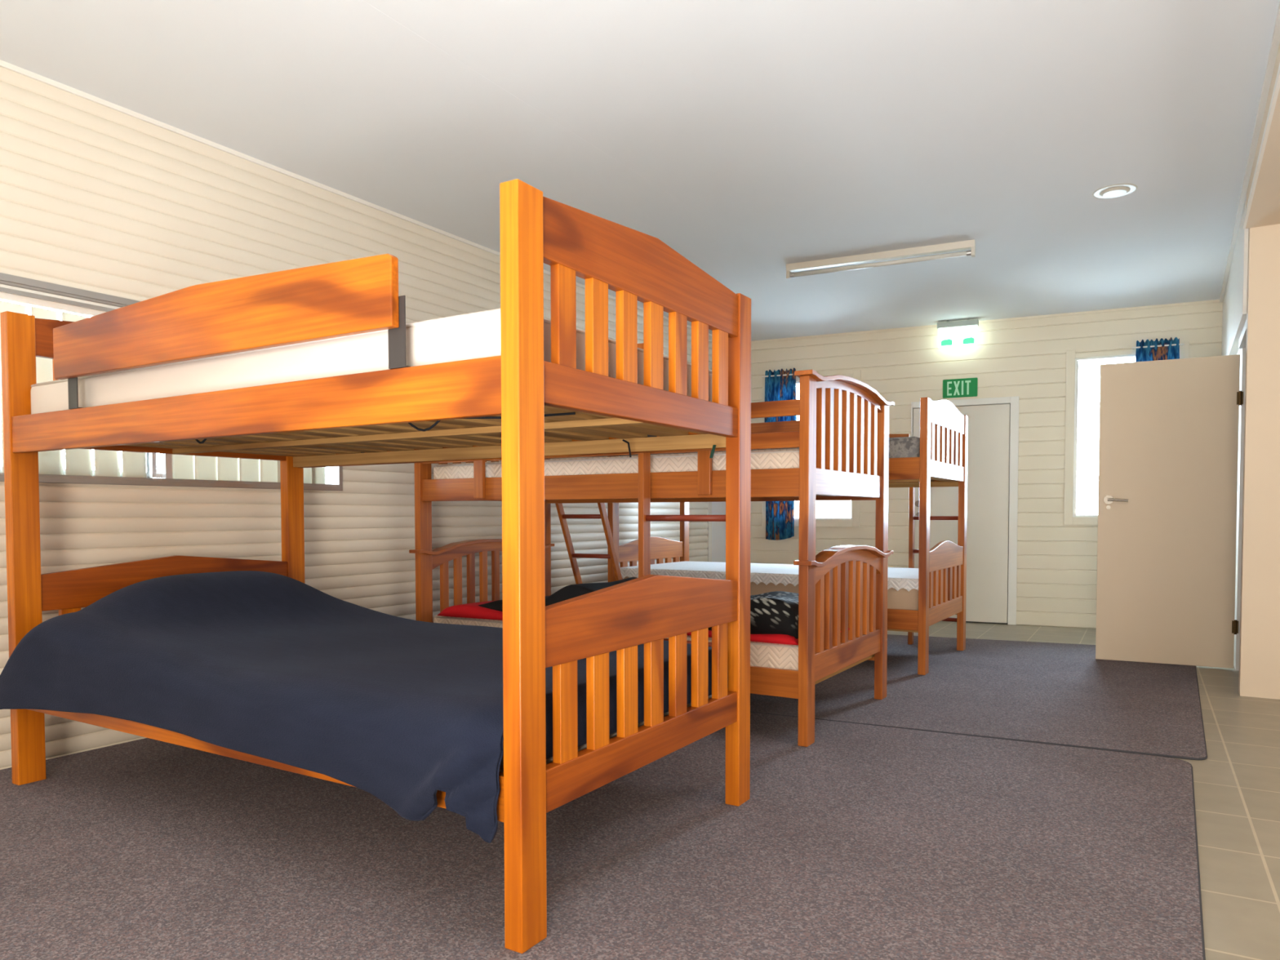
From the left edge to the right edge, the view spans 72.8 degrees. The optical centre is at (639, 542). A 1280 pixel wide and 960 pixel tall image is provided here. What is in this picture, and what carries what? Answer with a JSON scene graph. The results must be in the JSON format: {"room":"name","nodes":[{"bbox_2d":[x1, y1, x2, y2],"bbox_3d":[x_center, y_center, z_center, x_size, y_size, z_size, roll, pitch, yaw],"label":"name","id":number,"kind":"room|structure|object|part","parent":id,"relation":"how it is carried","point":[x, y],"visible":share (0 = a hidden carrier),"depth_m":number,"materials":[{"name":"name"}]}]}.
{"room":"dormitory","nodes":[
{"label":"dormitory","id":0,"kind":"room"},
{"bbox_2d":[0,66,711,769],"bbox_3d":[-1.605,-0.459,4.009,0.131,2.418,9.126,1,2,32],"label":"wall","id":1,"kind":"structure","parent":0,"point":[95,197],"depth_m":3.57,"materials":[{"name":"beige paint"}]},
{"bbox_2d":[0,272,342,490],"bbox_3d":[-2.091,-0.571,3.189,0.122,0.707,2.347,1,2,32],"label":"window","id":2,"kind":"structure","parent":1,"relation":"in","point":[333,475],"depth_m":3.27,"materials":[{"name":"silver metal"}]},
{"bbox_2d":[0,284,146,477],"bbox_3d":[-2.286,-0.554,2.818,0.034,0.647,1.470,1,2,32],"label":"vertical blind","id":3,"kind":"object","parent":2,"relation":"attached to","point":[77,461],"visible":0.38,"depth_m":3.15,"materials":[{"name":"beige fabric"}]},
{"bbox_3d":[-2.284,-0.853,2.807,0.030,0.050,1.470,1,2,32],"label":"head rail","id":4,"kind":"part","parent":3,"relation":"part of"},
{"bbox_3d":[-2.338,-0.553,2.844,0.015,0.635,1.460,1,2,32],"label":"sash","id":5,"kind":"part","parent":2,"relation":"part of","materials":[{"name":"silver metal"}]},
{"bbox_2d":[172,454,325,484],"bbox_3d":[-1.670,-0.588,3.810,0.031,0.647,0.807,1,2,32],"label":"vertical blind","id":6,"kind":"object","parent":2,"relation":"attached to","point":[184,466],"visible":0.14,"depth_m":3.71,"materials":[{"name":"beige fabric"}]},
{"bbox_2d":[0,59,711,337],"bbox_3d":[-1.557,-1.657,3.927,0.020,0.018,9.106,1,2,32],"label":"trim","id":7,"kind":"structure","parent":1,"relation":"attached to","point":[4,64],"depth_m":3.64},
{"bbox_2d":[706,502,725,562],"bbox_3d":[0.677,-0.270,7.688,0.116,1.790,0.525,1,2,32],"label":"door","id":8,"kind":"structure","parent":1,"relation":"in","point":[716,535],"depth_m":7.60,"materials":[{"name":"white paint"}]},
{"bbox_3d":[0.677,-0.270,7.688,0.116,1.790,0.525,1,2,32],"label":"frame","id":9,"kind":"part","parent":8,"relation":"part of","materials":[{"name":"white wood"}]},
{"bbox_2d":[0,0,1279,341],"bbox_3d":[0.769,-1.685,2.897,5.340,0.100,10.000,1,2,32],"label":"ceiling","id":10,"kind":"structure","parent":0,"point":[751,139],"depth_m":3.36,"materials":[{"name":"white paint"}]},
{"bbox_2d":[786,239,975,279],"bbox_3d":[1.400,-1.667,5.130,1.090,0.085,0.060,1,2,26],"label":"fluorescent light","id":11,"kind":"object","parent":10,"relation":"attached to","point":[969,244],"visible":1,"depth_m":5.10,"materials":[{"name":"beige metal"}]},
{"bbox_2d":[937,319,978,347],"bbox_3d":[2.522,-1.666,6.888,0.308,0.208,0.060,1,2,25],"label":"exit light","id":12,"kind":"object","parent":10,"relation":"hanging from","point":[957,333],"visible":1,"depth_m":6.88,"materials":[{"name":"grey plastic"}]},
{"bbox_2d":[941,338,952,346],"bbox_3d":[2.444,-1.599,6.917,0.085,0.050,0.002,1,2,25],"label":"print","id":13,"kind":"object","parent":12,"relation":"attached to","point":[944,342],"depth_m":6.92},
{"bbox_2d":[963,337,974,344],"bbox_3d":[2.594,-1.597,6.848,0.085,0.050,0.002,1,2,25],"label":"print","id":14,"kind":"object","parent":12,"relation":"attached to","point":[971,340],"depth_m":6.85},
{"bbox_2d":[1092,183,1137,198],"bbox_3d":[2.264,-1.672,4.138,0.190,0.013,0.190,1,2,32],"label":"ceiling light","id":15,"kind":"object","parent":10,"relation":"in","point":[1118,189],"visible":1,"depth_m":4.11,"materials":[{"name":"beige plastic"}]},
{"bbox_2d":[750,302,1222,628],"bbox_3d":[2.635,-0.566,7.068,3.970,2.418,0.127,1,2,25],"label":"wall","id":16,"kind":"structure","parent":0,"point":[1056,582],"depth_m":6.82,"materials":[{"name":"yellow paint"}]},
{"bbox_2d":[761,369,861,527],"bbox_3d":[1.498,-0.805,7.575,0.859,1.326,0.130,1,2,25],"label":"window","id":17,"kind":"structure","parent":16,"relation":"in","point":[854,522],"depth_m":7.43,"materials":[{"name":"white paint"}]},
{"bbox_2d":[761,367,796,540],"bbox_3d":[1.231,-0.772,7.600,0.330,1.492,0.072,1,2,25],"label":"curtain","id":18,"kind":"object","parent":17,"relation":"hanging from","point":[780,385],"visible":0.49,"depth_m":7.59,"materials":[{"name":"blue fabric"}]},
{"bbox_3d":[1.233,-1.463,7.584,0.330,0.012,0.056,1,2,25],"label":"rod","id":19,"kind":"part","parent":18,"relation":"part of","materials":[{"name":"white metal"}]},
{"bbox_3d":[1.502,-0.806,7.584,0.735,1.202,0.110,1,2,25],"label":"frame","id":20,"kind":"part","parent":17,"relation":"part of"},
{"bbox_2d":[942,377,977,398],"bbox_3d":[2.580,-1.250,6.997,0.264,0.150,0.005,1,2,25],"label":"exit sign","id":21,"kind":"object","parent":16,"relation":"attached to","point":[966,387],"visible":1,"depth_m":7.00,"materials":[{"name":"green plastic"}]},
{"bbox_2d":[911,395,1018,625],"bbox_3d":[2.622,-0.258,7.044,0.815,1.803,0.160,1,2,25],"label":"door","id":22,"kind":"structure","parent":16,"relation":"in","point":[993,450],"depth_m":6.94,"materials":[{"name":"paint"}]},
{"bbox_3d":[2.291,-0.283,7.139,0.056,0.138,0.056,1,2,25],"label":"knob","id":23,"kind":"part","parent":22,"relation":"part of","materials":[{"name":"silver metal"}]},
{"bbox_2d":[751,299,1219,343],"bbox_3d":[2.501,-1.765,7.017,3.700,0.018,0.022,1,2,25],"label":"trim","id":24,"kind":"structure","parent":16,"relation":"attached to","point":[1213,300],"depth_m":6.79,"materials":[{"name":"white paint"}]},
{"bbox_2d":[1063,342,1189,524],"bbox_3d":[3.663,-0.805,6.569,0.804,1.339,0.130,1,2,25],"label":"window","id":25,"kind":"structure","parent":16,"relation":"in","point":[1070,517],"depth_m":6.66,"materials":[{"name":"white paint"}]},
{"bbox_3d":[3.668,-0.805,6.578,0.680,1.215,0.110,1,2,25],"label":"frame","id":26,"kind":"part","parent":25,"relation":"part of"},
{"bbox_2d":[1132,337,1184,361],"bbox_3d":[3.808,-0.769,6.405,0.330,1.465,0.068,1,2,25],"label":"curtain","id":27,"kind":"object","parent":25,"relation":"hanging from","point":[1165,349],"visible":0.09,"depth_m":6.37,"materials":[{"name":"blue fabric"}]},
{"bbox_3d":[3.809,-1.447,6.389,0.330,0.012,0.056,1,2,25],"label":"rod","id":28,"kind":"part","parent":27,"relation":"part of","materials":[{"name":"white metal"}]},
{"bbox_2d":[887,621,1279,959],"bbox_3d":[1.189,0.841,2.664,6.300,0.100,9.700,1,2,32],"label":"floor","id":29,"kind":"structure","parent":0,"point":[1237,788],"depth_m":2.63,"materials":[{"name":"tile"}]},
{"bbox_2d":[0,711,1205,959],"bbox_3d":[-0.971,0.823,1.642,3.482,0.009,5.502,1,2,32],"label":"carpet","id":30,"kind":"object","parent":29,"relation":"on","point":[860,842],"visible":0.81,"depth_m":2.19,"materials":[{"name":"grey carpet"}]},
{"bbox_2d":[0,178,751,953],"bbox_3d":[-0.853,0.007,2.712,2.117,1.552,1.134,1,2,31],"label":"bunk bed","id":31,"kind":"object","parent":30,"relation":"on","point":[518,408],"visible":0.67,"depth_m":2.14,"materials":[{"name":"brown wood"}]},
{"bbox_3d":[-2.002,0.022,2.817,0.046,1.518,0.081,1,2,31],"label":"post","id":32,"kind":"part","parent":31,"relation":"part of","materials":[{"name":"brown wood"}]},
{"bbox_3d":[-1.735,-0.374,3.236,0.028,0.085,0.934,1,2,31],"label":"rail","id":33,"kind":"part","parent":31,"relation":"part of","materials":[{"name":"brown wood"}]},
{"bbox_3d":[-1.130,-0.329,2.247,2.025,0.115,0.024,1,2,31],"label":"rail","id":34,"kind":"part","parent":31,"relation":"part of","materials":[{"name":"brown wood"}]},
{"bbox_3d":[-1.129,0.498,2.274,2.025,0.093,0.024,1,2,31],"label":"rail","id":35,"kind":"part","parent":31,"relation":"part of","materials":[{"name":"brown wood"}]},
{"bbox_3d":[-1.473,-0.007,3.684,0.046,1.518,0.081,1,2,31],"label":"post","id":36,"kind":"part","parent":31,"relation":"part of","materials":[{"name":"brown wood"}]},
{"bbox_2d":[31,308,711,413],"bbox_3d":[-0.853,-0.434,2.701,1.995,0.160,1.010,1,2,31],"label":"mattress","id":37,"kind":"object","parent":31,"relation":"on","point":[472,335],"visible":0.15,"depth_m":2.10,"materials":[{"name":"white fabric"}]},
{"bbox_3d":[-0.577,-0.360,3.154,2.025,0.115,0.024,1,2,31],"label":"rail","id":38,"kind":"part","parent":31,"relation":"part of","materials":[{"name":"brown wood"}]},
{"bbox_3d":[-0.233,0.055,1.741,0.046,1.518,0.081,1,2,31],"label":"post","id":39,"kind":"part","parent":31,"relation":"part of","materials":[{"name":"brown wood"}]},
{"bbox_2d":[499,694,711,772],"bbox_3d":[-0.850,0.399,2.733,1.995,0.125,0.990,1,2,31],"label":"mattress","id":40,"kind":"object","parent":31,"relation":"on","point":[613,735],"visible":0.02,"depth_m":2.00,"materials":[{"name":"fabric"}]},
{"bbox_2d":[0,570,728,843],"bbox_3d":[-0.901,0.342,2.698,2.094,0.449,1.139,1,2,32],"label":"blanket","id":41,"kind":"object","parent":40,"relation":"on","point":[399,711],"visible":0.86,"depth_m":2.31,"materials":[{"name":"blue fabric"}]},
{"bbox_3d":[0.033,-0.341,2.160,0.028,0.085,0.934,1,2,31],"label":"rail","id":42,"kind":"part","parent":31,"relation":"part of","materials":[{"name":"brown wood"}]},
{"bbox_3d":[0.034,0.500,2.188,0.028,0.089,0.934,1,2,31],"label":"rail","id":43,"kind":"part","parent":31,"relation":"part of","materials":[{"name":"brown wood"}]},
{"bbox_3d":[0.295,0.026,2.608,0.046,1.518,0.081,1,2,31],"label":"post","id":44,"kind":"part","parent":31,"relation":"part of","materials":[{"name":"brown wood"}]},
{"bbox_2d":[408,369,894,746],"bbox_3d":[0.031,0.016,4.204,2.084,1.432,1.090,1,2,32],"label":"bunk bed","id":45,"kind":"object","parent":30,"relation":"on","point":[841,433],"visible":0.59,"depth_m":3.67,"materials":[{"name":"brown wood"}]},
{"bbox_3d":[-1.077,0.039,4.319,0.038,1.383,0.080,1,2,32],"label":"post","id":46,"kind":"part","parent":45,"relation":"part of","materials":[{"name":"brown wood"}]},
{"bbox_3d":[-0.567,0.011,5.144,0.038,1.383,0.080,1,2,32],"label":"post","id":47,"kind":"part","parent":45,"relation":"part of","materials":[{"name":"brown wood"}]},
{"bbox_3d":[-0.232,-0.244,3.771,1.968,0.107,0.022,1,2,32],"label":"rail","id":48,"kind":"part","parent":45,"relation":"part of","materials":[{"name":"brown wood"}]},
{"bbox_2d":[433,614,798,670],"bbox_3d":[0.037,0.429,4.212,1.938,0.145,0.955,1,2,32],"label":"mattress","id":49,"kind":"object","parent":45,"relation":"on","point":[785,656],"visible":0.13,"depth_m":3.38,"materials":[{"name":"white fabric"}]},
{"bbox_2d":[437,577,849,644],"bbox_3d":[-0.023,0.269,4.029,1.905,0.182,0.660,1,2,32],"label":"quilt","id":50,"kind":"object","parent":49,"relation":"on","point":[774,615],"visible":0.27,"depth_m":3.44,"materials":[{"name":"black fabric"}]},
{"bbox_2d":[433,448,799,479],"bbox_3d":[0.040,-0.316,4.185,1.928,0.145,0.955,1,2,32],"label":"mattress","id":51,"kind":"object","parent":45,"relation":"on","point":[780,458],"visible":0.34,"depth_m":3.69,"materials":[{"name":"white fabric"}]},
{"bbox_3d":[0.293,-0.272,4.620,1.968,0.107,0.022,1,2,32],"label":"rail","id":52,"kind":"part","parent":45,"relation":"part of","materials":[{"name":"brown wood"}]},
{"bbox_3d":[-0.230,0.520,3.796,1.968,0.105,0.022,1,2,32],"label":"rail","id":53,"kind":"part","parent":45,"relation":"part of","materials":[{"name":"brown wood"}]},
{"bbox_3d":[0.629,0.071,3.266,0.038,1.383,0.080,1,2,32],"label":"post","id":54,"kind":"part","parent":45,"relation":"part of","materials":[{"name":"brown wood"}]},
{"bbox_3d":[0.884,0.468,3.692,0.022,0.105,0.888,1,2,32],"label":"rail","id":55,"kind":"part","parent":45,"relation":"part of","materials":[{"name":"brown wood"}]},
{"bbox_3d":[0.883,-0.248,3.669,0.022,0.101,0.888,1,2,32],"label":"rail","id":56,"kind":"part","parent":45,"relation":"part of","materials":[{"name":"brown wood"}]},
{"bbox_3d":[1.139,0.043,4.091,0.038,1.383,0.080,1,2,32],"label":"post","id":57,"kind":"part","parent":45,"relation":"part of","materials":[{"name":"brown wood"}]},
{"bbox_2d":[638,452,725,646],"bbox_3d":[0.191,0.092,3.446,0.433,1.331,0.055,1,2,32],"label":"ladder","id":58,"kind":"object","parent":30,"relation":"on","point":[645,517],"visible":0.09,"depth_m":3.52,"materials":[{"name":"brown wood"}]},
{"bbox_2d":[750,634,1207,759],"bbox_3d":[1.191,0.706,5.098,3.527,0.009,3.230,1,2,32],"label":"carpet","id":59,"kind":"object","parent":29,"relation":"on","point":[1048,693],"visible":0.44,"depth_m":4.13,"materials":[{"name":"grey carpet"}]},
{"bbox_2d":[555,502,622,584],"bbox_3d":[-0.254,0.219,5.281,0.325,0.957,0.444,1,2,32],"label":"ladder","id":60,"kind":"object","parent":59,"relation":"on","point":[603,515],"visible":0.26,"depth_m":5.18,"materials":[{"name":"brown wood"}]},
{"bbox_2d":[607,397,968,675],"bbox_3d":[0.945,-0.086,5.663,2.062,1.537,1.077,1,2,32],"label":"bunk bed","id":61,"kind":"object","parent":59,"relation":"on","point":[942,461],"visible":0.45,"depth_m":5.08,"materials":[{"name":"brown wood"}]},
{"bbox_3d":[-0.177,-0.067,5.770,0.040,1.496,0.078,1,2,32],"label":"post","id":62,"kind":"part","parent":61,"relation":"part of","materials":[{"name":"brown wood"}]},
{"bbox_3d":[0.339,-0.095,6.605,0.040,1.496,0.078,1,2,32],"label":"post","id":63,"kind":"part","parent":61,"relation":"part of","materials":[{"name":"brown wood"}]},
{"bbox_2d":[619,436,919,457],"bbox_3d":[0.933,-0.514,5.640,1.955,0.197,0.950,1,2,32],"label":"mattress","id":64,"kind":"object","parent":61,"relation":"on","point":[902,446],"visible":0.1,"depth_m":4.77,"materials":[{"name":"grey fabric"}]},
{"bbox_2d":[622,576,918,609],"bbox_3d":[0.937,0.292,5.662,1.965,0.229,0.955,1,2,32],"label":"mattress","id":65,"kind":"object","parent":61,"relation":"on","point":[902,598],"visible":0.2,"depth_m":4.82,"materials":[{"name":"white fabric"}]},
{"bbox_2d":[619,560,918,591],"bbox_3d":[0.937,0.202,5.659,1.987,0.071,0.975,1,2,32],"label":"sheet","id":66,"kind":"object","parent":65,"relation":"on","point":[898,578],"visible":0.54,"depth_m":5.43,"materials":[{"name":"white fabric"}]},
{"bbox_3d":[0.672,0.405,5.234,1.982,0.111,0.023,1,2,32],"label":"rail","id":67,"kind":"part","parent":61,"relation":"part of","materials":[{"name":"brown wood"}]},
{"bbox_3d":[0.671,-0.420,5.207,1.982,0.119,0.023,1,2,32],"label":"rail","id":68,"kind":"part","parent":61,"relation":"part of","materials":[{"name":"brown wood"}]},
{"bbox_3d":[1.543,-0.034,4.708,0.040,1.496,0.078,1,2,32],"label":"post","id":69,"kind":"part","parent":61,"relation":"part of","materials":[{"name":"brown wood"}]},
{"bbox_3d":[1.210,-0.450,6.080,1.982,0.119,0.023,1,2,32],"label":"rail","id":70,"kind":"part","parent":61,"relation":"part of","materials":[{"name":"brown wood"}]},
{"bbox_3d":[1.804,0.397,5.139,0.024,0.098,0.898,1,2,32],"label":"rail","id":71,"kind":"part","parent":61,"relation":"part of","materials":[{"name":"brown wood"}]},
{"bbox_3d":[1.802,-0.422,5.112,0.024,0.092,0.898,1,2,32],"label":"rail","id":72,"kind":"part","parent":61,"relation":"part of","materials":[{"name":"brown wood"}]},
{"bbox_3d":[2.059,-0.063,5.543,0.040,1.496,0.078,1,2,32],"label":"post","id":73,"kind":"part","parent":61,"relation":"part of","materials":[{"name":"brown wood"}]},
{"bbox_2d":[907,486,958,644],"bbox_3d":[1.947,0.104,5.716,0.339,1.151,0.050,1,2,32],"label":"ladder","id":74,"kind":"object","parent":59,"relation":"on","point":[913,517],"visible":0.31,"depth_m":5.77,"materials":[{"name":"brown wood"}]},
{"bbox_2d":[1238,223,1279,699],"bbox_3d":[3.986,-0.452,3.538,2.500,2.418,0.100,1,2,32],"label":"wall pier","id":75,"kind":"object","parent":29,"relation":"on","point":[1260,610],"visible":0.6,"depth_m":4.12,"materials":[{"name":"beige paint"}]},
{"bbox_2d":[1232,315,1246,667],"bbox_3d":[3.670,-0.509,5.290,0.120,2.418,2.550,1,2,32],"label":"wall","id":76,"kind":"structure","parent":0,"point":[1237,351],"depth_m":4.94,"materials":[{"name":"white paint"}]},
{"bbox_2d":[1095,354,1243,668],"bbox_3d":[3.030,-0.176,4.988,0.704,1.750,0.086,1,2,28],"label":"door","id":77,"kind":"structure","parent":76,"relation":"in","point":[1166,535],"depth_m":4.99,"materials":[{"name":"beige paint"}]},
{"bbox_3d":[2.792,-0.239,5.091,0.126,0.083,0.050,1,2,28],"label":"handle","id":78,"kind":"part","parent":77,"relation":"part of","materials":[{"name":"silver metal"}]},
{"bbox_2d":[1221,200,1248,355],"bbox_3d":[3.568,-1.421,5.227,0.016,0.546,2.390,1,2,32],"label":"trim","id":79,"kind":"structure","parent":76,"relation":"attached to","point":[1235,298],"depth_m":4.75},
{"bbox_2d":[1235,319,1246,671],"bbox_3d":[3.193,-0.204,4.539,0.094,1.860,0.745,1,2,32],"label":"trim","id":80,"kind":"structure","parent":76,"relation":"attached to","point":[1242,341],"depth_m":4.83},
{"bbox_2d":[1219,1,1279,302],"bbox_3d":[1.669,-1.521,2.182,0.019,0.184,9.520,1,2,32],"label":"trim","id":81,"kind":"structure","parent":76,"relation":"attached to","point":[1276,36],"depth_m":3.35,"materials":[{"name":"beige wood"}]},
{"bbox_2d":[1245,42,1279,228],"bbox_3d":[2.115,-1.513,0.395,2.617,0.284,7.150,1,2,32],"label":"wall","id":82,"kind":"structure","parent":0,"point":[1264,211],"depth_m":3.54,"materials":[{"name":"beige paint"}]}
]}

